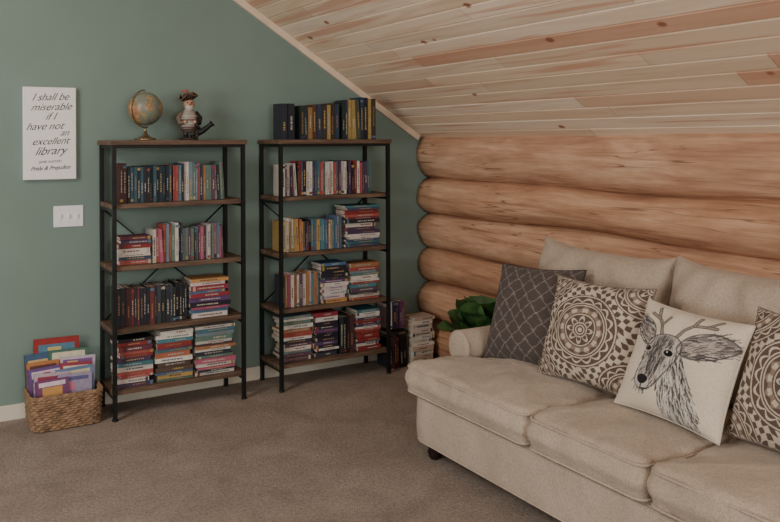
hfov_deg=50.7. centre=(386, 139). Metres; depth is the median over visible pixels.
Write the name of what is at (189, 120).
figurine
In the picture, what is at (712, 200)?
wall
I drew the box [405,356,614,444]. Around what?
seat cushion
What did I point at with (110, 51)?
wall
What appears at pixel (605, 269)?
cushion
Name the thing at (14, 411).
baseboard
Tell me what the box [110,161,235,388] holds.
books
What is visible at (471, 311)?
potted plant
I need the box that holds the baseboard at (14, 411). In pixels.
[0,354,376,421]
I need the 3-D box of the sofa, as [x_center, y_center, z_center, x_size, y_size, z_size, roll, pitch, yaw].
[1.128,1.029,3.341,1.078,1.033,2.463,0,0,-31]
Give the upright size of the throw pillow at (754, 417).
0.466 m
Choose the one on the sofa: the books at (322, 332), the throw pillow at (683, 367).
the throw pillow at (683, 367)
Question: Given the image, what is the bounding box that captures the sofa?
[405,236,779,521]
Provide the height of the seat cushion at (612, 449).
0.203 m
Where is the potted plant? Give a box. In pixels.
[437,295,495,331]
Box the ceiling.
[245,0,779,136]
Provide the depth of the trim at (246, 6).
5.57 m
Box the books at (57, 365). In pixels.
[24,335,94,397]
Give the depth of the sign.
4.66 m
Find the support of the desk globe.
on the bookshelf at (111, 267)
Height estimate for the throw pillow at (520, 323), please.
0.484 m
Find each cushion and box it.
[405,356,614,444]
[527,395,735,502]
[539,236,677,305]
[647,438,779,521]
[669,254,779,404]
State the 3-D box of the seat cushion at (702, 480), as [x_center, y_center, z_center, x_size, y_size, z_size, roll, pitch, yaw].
[1.409,1.151,2.627,0.816,0.204,0.850,0,0,-31]
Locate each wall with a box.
[0,0,426,405]
[416,133,779,357]
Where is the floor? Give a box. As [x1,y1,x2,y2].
[0,356,560,521]
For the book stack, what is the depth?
5.63 m
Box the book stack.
[377,298,434,368]
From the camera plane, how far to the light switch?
4.74 m
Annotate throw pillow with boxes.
[483,263,586,364]
[537,274,656,394]
[614,299,755,445]
[723,306,779,451]
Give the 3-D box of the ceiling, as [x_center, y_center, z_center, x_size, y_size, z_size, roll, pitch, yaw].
[-0.530,-1.126,0.516,7.634,2.562,8.600,0,0,-31]
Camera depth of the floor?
3.94 m
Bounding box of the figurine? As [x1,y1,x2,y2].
[176,90,214,139]
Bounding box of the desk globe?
[128,89,162,139]
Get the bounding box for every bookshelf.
[97,140,246,421]
[258,139,391,392]
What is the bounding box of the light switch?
[53,205,82,227]
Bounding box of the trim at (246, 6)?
[233,0,420,139]
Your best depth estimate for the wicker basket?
4.51 m
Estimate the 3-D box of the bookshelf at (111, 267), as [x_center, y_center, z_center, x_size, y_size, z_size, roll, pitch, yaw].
[-1.264,0.778,4.879,0.798,1.555,0.340,0,0,-31]
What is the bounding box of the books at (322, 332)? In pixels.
[272,97,380,361]
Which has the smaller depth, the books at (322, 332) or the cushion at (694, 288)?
the cushion at (694, 288)
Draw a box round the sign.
[22,87,75,179]
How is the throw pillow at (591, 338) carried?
on the sofa
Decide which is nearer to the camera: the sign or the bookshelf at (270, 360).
the sign
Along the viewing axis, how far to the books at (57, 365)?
4.58 m
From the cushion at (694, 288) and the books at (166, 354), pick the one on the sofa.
the cushion at (694, 288)

